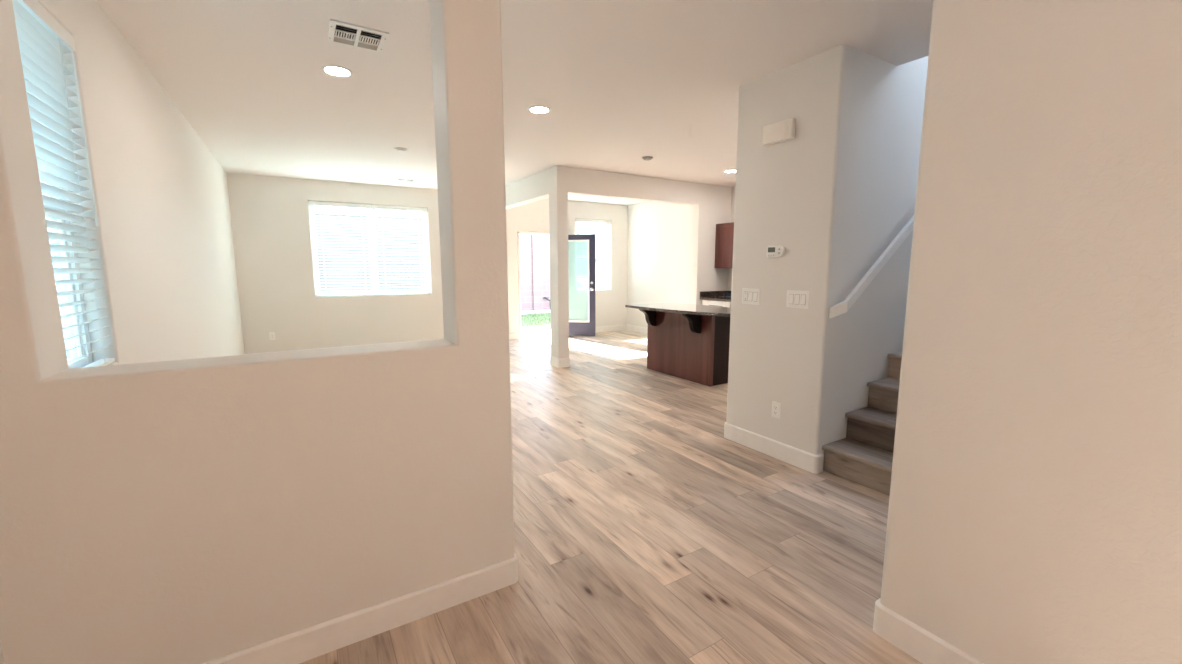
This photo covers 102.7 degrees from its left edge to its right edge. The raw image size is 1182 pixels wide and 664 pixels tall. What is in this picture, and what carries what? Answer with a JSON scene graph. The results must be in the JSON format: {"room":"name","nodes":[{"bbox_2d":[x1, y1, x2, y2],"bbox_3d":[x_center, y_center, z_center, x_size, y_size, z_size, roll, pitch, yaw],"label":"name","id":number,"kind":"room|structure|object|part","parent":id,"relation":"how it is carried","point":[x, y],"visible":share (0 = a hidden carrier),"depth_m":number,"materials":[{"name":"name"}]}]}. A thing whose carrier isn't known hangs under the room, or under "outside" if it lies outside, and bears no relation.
{"room":"entryway","nodes":[
{"label":"entryway","id":0,"kind":"room"},
{"bbox_2d":[0,0,244,663],"bbox_3d":[-2.307,-0.252,2.116,0.160,2.835,11.565,-5,9,-31],"label":"wall","id":1,"kind":"structure","parent":0,"point":[164,244],"depth_m":2.87,"materials":[{"name":"white paint"}]},
{"bbox_2d":[12,0,114,366],"bbox_3d":[-2.077,-0.531,1.803,0.080,1.460,0.884,-5,9,-31],"label":"window blind","id":2,"kind":"object","parent":1,"relation":"attached to","point":[43,41],"visible":0.62,"depth_m":1.93,"materials":[{"name":"white plastic"}]},
{"bbox_3d":[-2.085,0.184,1.895,0.050,0.018,0.870,-5,9,-31],"label":"rail","id":3,"kind":"part","parent":2,"relation":"part of","materials":[{"name":"white plastic"}]},
{"bbox_2d":[42,170,92,368],"bbox_3d":[-2.158,-0.523,1.754,0.060,1.470,0.900,-5,9,-31],"label":"window","id":4,"kind":"structure","parent":1,"relation":"in","point":[81,362],"depth_m":2.15,"materials":[{"name":"white glass"}]},
{"bbox_2d":[0,0,514,663],"bbox_3d":[-1.058,-0.188,1.632,1.559,2.835,0.204,-5,9,-31],"label":"wall","id":5,"kind":"structure","parent":0,"point":[199,510],"depth_m":1.57,"materials":[{"name":"white paint"}]},
{"bbox_2d":[203,333,519,663],"bbox_3d":[-0.353,0.875,3.468,4.414,0.130,11.227,-5,9,-31],"label":"baseboard","id":6,"kind":"structure","parent":5,"relation":"attached to","point":[303,645],"depth_m":1.82,"materials":[{"name":"white paint"}]},
{"bbox_2d":[226,172,627,353],"bbox_3d":[-2.110,-1.170,8.854,7.352,2.835,0.180,-5,9,-31],"label":"wall","id":7,"kind":"structure","parent":0,"point":[270,220],"depth_m":7.55,"materials":[{"name":"white paint"}]},
{"bbox_2d":[269,332,274,339],"bbox_3d":[-4.858,0.064,7.207,0.072,0.118,0.010,-5,9,-31],"label":"wall outlet","id":8,"kind":"object","parent":7,"relation":"attached to","point":[271,334],"visible":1,"depth_m":7.20,"materials":[{"name":"white plastic"}]},
{"bbox_2d":[308,201,429,296],"bbox_3d":[-3.644,-1.360,7.913,1.775,1.479,0.060,-5,9,-31],"label":"window","id":9,"kind":"structure","parent":7,"relation":"in","point":[373,264],"depth_m":7.89,"materials":[{"name":"white plastic"}]},
{"bbox_2d":[309,201,375,296],"bbox_3d":[-3.974,-1.319,7.604,0.874,1.469,0.080,-5,9,-31],"label":"window blind","id":10,"kind":"object","parent":9,"relation":"attached to","point":[314,203],"visible":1,"depth_m":7.58,"materials":[{"name":"white plastic"}]},
{"bbox_3d":[-3.978,-0.601,7.710,0.860,0.018,0.050,-5,9,-31],"label":"rail","id":11,"kind":"part","parent":10,"relation":"part of","materials":[{"name":"white plastic"}]},
{"bbox_2d":[371,205,429,294],"bbox_3d":[-3.217,-1.383,8.064,0.875,1.469,0.080,-5,9,-31],"label":"window blind","id":12,"kind":"object","parent":9,"relation":"attached to","point":[384,208],"visible":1,"depth_m":8.03,"materials":[{"name":"white plastic"}]},
{"bbox_3d":[-3.221,-0.665,8.170,0.861,0.018,0.050,-5,9,-31],"label":"rail","id":13,"kind":"part","parent":12,"relation":"part of","materials":[{"name":"white plastic"}]},
{"bbox_2d":[517,231,595,338],"bbox_3d":[-0.715,-0.936,9.543,1.584,2.100,0.522,-1,8,-6],"label":"door","id":14,"kind":"structure","parent":7,"relation":"in","point":[581,278],"depth_m":9.48,"materials":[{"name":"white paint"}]},
{"bbox_3d":[-0.304,-1.018,9.516,0.572,1.643,0.069,2,8,13],"label":"glazing frame","id":15,"kind":"part","parent":14,"relation":"part of","materials":[{"name":"glass"}]},
{"bbox_2d":[575,222,608,288],"bbox_3d":[0.001,-1.639,10.134,0.880,1.490,0.060,-5,9,-31],"label":"window","id":16,"kind":"structure","parent":7,"relation":"in","point":[606,256],"depth_m":10.31,"materials":[{"name":"white plastic"}]},
{"bbox_2d":[575,219,610,289],"bbox_3d":[0.050,-1.629,10.054,0.864,1.480,0.080,-5,9,-31],"label":"window blind","id":17,"kind":"object","parent":16,"relation":"attached to","point":[588,221],"visible":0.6,"depth_m":10.09,"materials":[{"name":"white plastic"}]},
{"bbox_2d":[97,0,932,204],"bbox_3d":[0.810,-2.004,3.810,7.482,0.250,11.565,-5,9,-31],"label":"ceiling","id":18,"kind":"structure","parent":0,"point":[622,82],"depth_m":3.29,"materials":[{"name":"white paint"}]},
{"bbox_2d":[321,65,352,76],"bbox_3d":[-1.747,-1.795,3.255,0.198,0.010,0.198,-5,9,-31],"label":"recessed light","id":19,"kind":"object","parent":18,"relation":"in","point":[334,70],"visible":1,"depth_m":3.24,"materials":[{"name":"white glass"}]},
{"bbox_2d":[327,19,388,53],"bbox_3d":[-1.370,-1.728,2.775,0.303,0.014,0.295,-5,9,-31],"label":"ceiling vent","id":20,"kind":"object","parent":18,"relation":"in","point":[339,32],"visible":1,"depth_m":2.76,"materials":[{"name":"white metal"}]},
{"bbox_2d":[394,147,406,151],"bbox_3d":[-2.169,-2.074,5.392,0.136,0.032,0.136,-5,9,-31],"label":"smoke detector","id":21,"kind":"object","parent":18,"relation":"attached to","point":[398,149],"visible":1,"depth_m":5.36,"materials":[{"name":"white plastic"}]},
{"bbox_2d":[394,178,416,182],"bbox_3d":[-2.874,-2.344,7.316,0.300,0.014,0.260,-5,9,-31],"label":"ceiling vent","id":22,"kind":"object","parent":18,"relation":"in","point":[396,179],"visible":1,"depth_m":7.29,"materials":[{"name":"white metal"}]},
{"bbox_2d":[528,106,550,113],"bbox_3d":[-0.442,-1.907,4.059,0.198,0.010,0.198,-5,9,-31],"label":"recessed light","id":23,"kind":"object","parent":18,"relation":"in","point":[534,109],"visible":1,"depth_m":4.05,"materials":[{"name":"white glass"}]},
{"bbox_2d":[642,156,652,160],"bbox_3d":[0.697,-2.140,5.835,0.136,0.032,0.136,-5,9,-31],"label":"sprinkler","id":24,"kind":"object","parent":18,"relation":"attached to","point":[647,158],"visible":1,"depth_m":5.79,"materials":[{"name":"white metal"}]},
{"bbox_2d":[724,170,735,172],"bbox_3d":[1.972,-2.267,6.670,0.198,0.010,0.198,-5,9,-31],"label":"recessed light","id":25,"kind":"object","parent":18,"relation":"in","point":[725,171],"visible":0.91,"depth_m":6.68,"materials":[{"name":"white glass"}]},
{"bbox_2d":[568,241,587,319],"bbox_3d":[-0.304,-1.021,9.515,0.504,1.572,0.009,2,8,13],"label":"door glass","id":26,"kind":"object","parent":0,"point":[578,274],"depth_m":9.50,"materials":[{"name":"clear glass"}]},
{"bbox_2d":[299,330,921,663],"bbox_3d":[0.815,0.899,4.205,7.482,0.120,11.565,-5,9,-31],"label":"floor","id":27,"kind":"structure","parent":0,"point":[644,533],"depth_m":2.40,"materials":[{"name":"brown wood"}]},
{"bbox_2d":[639,309,729,386],"bbox_3d":[1.192,0.141,6.101,0.725,0.868,1.194,-5,9,-31],"label":"kitchen island","id":28,"kind":"object","parent":27,"relation":"on","point":[691,347],"visible":0.67,"depth_m":5.84,"materials":[{"name":"brown wood"}]},
{"bbox_2d":[625,302,730,316],"bbox_3d":[1.299,-0.273,5.779,0.867,0.035,1.845,-5,9,-31],"label":"island countertop","id":29,"kind":"structure","parent":28,"relation":"on","point":[673,307],"depth_m":5.75,"materials":[{"name":"stone"}]},
{"bbox_3d":[1.092,0.147,6.054,0.014,0.866,1.170,-5,9,-31],"label":"panel","id":30,"kind":"part","parent":28,"relation":"part of","materials":[{"name":"brown wood"}]},
{"bbox_3d":[1.418,0.215,5.560,0.052,0.868,0.026,-5,9,-31],"label":"corner post","id":31,"kind":"part","parent":28,"relation":"part of","materials":[{"name":"brown wood"}]},
{"bbox_3d":[1.625,0.196,5.683,0.430,0.866,0.014,-5,9,-31],"label":"panel","id":32,"kind":"part","parent":28,"relation":"part of","materials":[{"name":"brown wood"}]},
{"bbox_2d":[702,300,730,306],"bbox_3d":[2.281,-0.097,7.859,0.635,0.862,0.600,-5,9,-31],"label":"dishwasher","id":33,"kind":"object","parent":27,"relation":"on","point":[704,302],"visible":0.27,"depth_m":7.62,"materials":[{"name":"white"}]},
{"bbox_2d":[822,351,901,495],"bbox_3d":[3.261,-0.312,3.554,3.342,2.442,0.978,-5,9,-31],"label":"staircase","id":34,"kind":"structure","parent":27,"relation":"on","point":[864,457],"depth_m":3.21,"materials":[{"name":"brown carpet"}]},
{"bbox_3d":[2.687,-0.012,7.227,0.641,0.862,0.898,-5,9,-31],"label":"base cabinet","id":35,"kind":"object","parent":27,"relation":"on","visible":0},
{"bbox_2d":[700,290,730,301],"bbox_3d":[2.506,-0.545,7.427,0.670,0.134,1.548,-5,9,-31],"label":"countertop","id":36,"kind":"structure","parent":35,"relation":"on","point":[725,296],"depth_m":7.95,"materials":[{"name":"stone"}]},
{"bbox_2d":[505,166,731,357],"bbox_3d":[0.258,-1.137,8.575,3.430,2.835,2.875,-5,9,-31],"label":"wall","id":37,"kind":"structure","parent":0,"point":[711,204],"depth_m":6.99,"materials":[{"name":"white paint"}]},
{"bbox_2d":[551,356,569,367],"bbox_3d":[-0.443,0.419,6.795,0.193,0.135,0.273,-5,9,-31],"label":"baseboard","id":38,"kind":"structure","parent":37,"relation":"attached to","point":[556,362],"depth_m":6.69,"materials":[{"name":"white paint"}]},
{"bbox_2d":[596,324,647,333],"bbox_3d":[0.810,0.112,9.050,1.742,0.130,2.841,-5,9,-31],"label":"baseboard","id":39,"kind":"structure","parent":37,"relation":"attached to","point":[624,326],"depth_m":10.43,"materials":[{"name":"white paint"}]},
{"bbox_2d":[700,290,730,297],"bbox_3d":[2.506,-0.563,7.425,0.667,0.099,1.548,-5,9,-31],"label":"backsplash","id":40,"kind":"structure","parent":37,"relation":"attached to","point":[703,293],"depth_m":8.06,"materials":[{"name":"stone"}]},
{"bbox_2d":[627,187,734,327],"bbox_3d":[2.729,-1.023,7.712,0.310,2.835,7.205,-5,9,-31],"label":"wall","id":41,"kind":"structure","parent":0,"point":[659,234],"depth_m":9.58,"materials":[{"name":"white paint"}]},
{"bbox_2d":[715,222,733,267],"bbox_3d":[2.358,-1.431,7.857,0.346,0.735,0.461,-5,9,-31],"label":"upper cabinet","id":42,"kind":"object","parent":41,"relation":"attached to","point":[724,231],"visible":0.58,"depth_m":7.80,"materials":[{"name":"brown wood"}]},
{"bbox_2d":[726,44,927,454],"bbox_3d":[2.829,-1.906,4.135,3.538,5.550,0.815,-5,9,-31],"label":"wall","id":43,"kind":"structure","parent":0,"point":[836,194],"depth_m":3.29,"materials":[{"name":"white paint"}]},
{"bbox_2d":[742,288,759,304],"bbox_3d":[1.213,-0.270,3.596,0.014,0.120,0.166,-5,9,-31],"label":"switch plate","id":44,"kind":"object","parent":43,"relation":"attached to","point":[749,296],"visible":1,"depth_m":3.59,"materials":[{"name":"white plastic"}]},
{"bbox_2d":[724,422,823,473],"bbox_3d":[2.785,0.735,4.465,3.452,0.128,0.843,-5,9,-31],"label":"baseboard","id":45,"kind":"structure","parent":43,"relation":"attached to","point":[807,461],"depth_m":3.49,"materials":[{"name":"white paint"}]},
{"bbox_2d":[767,245,784,257],"bbox_3d":[1.315,-0.572,3.367,0.030,0.084,0.139,-5,9,-31],"label":"thermostat","id":46,"kind":"object","parent":43,"relation":"attached to","point":[778,251],"visible":1,"depth_m":3.35,"materials":[{"name":"white plastic"}]},
{"bbox_2d":[772,401,780,418],"bbox_3d":[1.359,0.574,3.475,0.010,0.118,0.072,-5,9,-31],"label":"wall outlet","id":47,"kind":"object","parent":43,"relation":"attached to","point":[776,407],"visible":1,"depth_m":3.47,"materials":[{"name":"white plastic"}]},
{"bbox_2d":[762,118,795,145],"bbox_3d":[1.292,-1.378,3.268,0.056,0.128,0.242,-5,9,-31],"label":"door chime","id":48,"kind":"object","parent":43,"relation":"attached to","point":[784,130],"visible":1,"depth_m":3.23,"materials":[{"name":"beige plastic"}]},
{"bbox_2d":[786,290,808,308],"bbox_3d":[1.422,-0.225,3.260,0.012,0.120,0.170,-5,9,-31],"label":"switch plate","id":49,"kind":"object","parent":43,"relation":"attached to","point":[795,299],"visible":1,"depth_m":3.25,"materials":[{"name":"white plastic"}]},
{"bbox_2d":[829,215,913,318],"bbox_3d":[2.886,-1.344,3.717,3.074,2.322,0.098,-5,9,-31],"label":"handrail","id":50,"kind":"object","parent":43,"relation":"attached to","point":[843,307],"visible":0.27,"depth_m":3.18,"materials":[{"name":"white paint"}]},
{"bbox_2d":[880,0,1181,663],"bbox_3d":[4.007,-1.505,1.178,4.652,5.550,3.540,-5,9,-31],"label":"wall","id":51,"kind":"structure","parent":0,"point":[1035,508],"depth_m":1.35,"materials":[{"name":"white paint"}]},
{"bbox_2d":[873,598,983,663],"bbox_3d":[2.495,1.254,0.682,1.191,0.122,3.454,-5,9,-31],"label":"baseboard","id":52,"kind":"structure","parent":51,"relation":"attached to","point":[912,639],"depth_m":1.70,"materials":[{"name":"white paint"}]},
{"label":"outside","id":53,"kind":"structure","parent":0,"visible":0},
{"bbox_2d":[521,309,550,313],"bbox_3d":[-3.060,-0.458,14.619,70.000,0.170,52.000,-5,9,-31],"label":"ground","id":54,"kind":"structure","parent":53,"point":[545,310],"depth_m":15.88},
{"bbox_2d":[39,169,70,358],"bbox_3d":[-11.172,-2.591,12.858,0.200,4.700,46.000,-5,9,-31],"label":"wall","id":55,"kind":"structure","parent":54,"relation":"on","point":[47,218],"depth_m":5.93,"materials":[{"name":"paint"}]},
{"bbox_2d":[314,211,604,310],"bbox_3d":[-2.781,-2.206,15.847,28.000,3.100,0.320,-5,9,-31],"label":"wall","id":56,"kind":"structure","parent":54,"relation":"on","point":[534,249],"depth_m":13.93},
{"bbox_2d":[521,312,550,331],"bbox_3d":[-0.973,-0.361,13.324,6.000,0.120,3.694,-5,9,-31],"label":"lawn","id":57,"kind":"structure","parent":54,"relation":"on","point":[539,321],"depth_m":12.59,"materials":[{"name":"green plant"}]},
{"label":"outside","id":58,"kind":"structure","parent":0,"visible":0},
{"bbox_2d":[521,329,550,336],"bbox_3d":[-1.494,0.149,10.198,10.000,0.155,1.145,-5,9,-31],"label":"floor","id":59,"kind":"structure","parent":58,"point":[536,332],"depth_m":10.63,"materials":[{"name":"concrete"}]}
]}

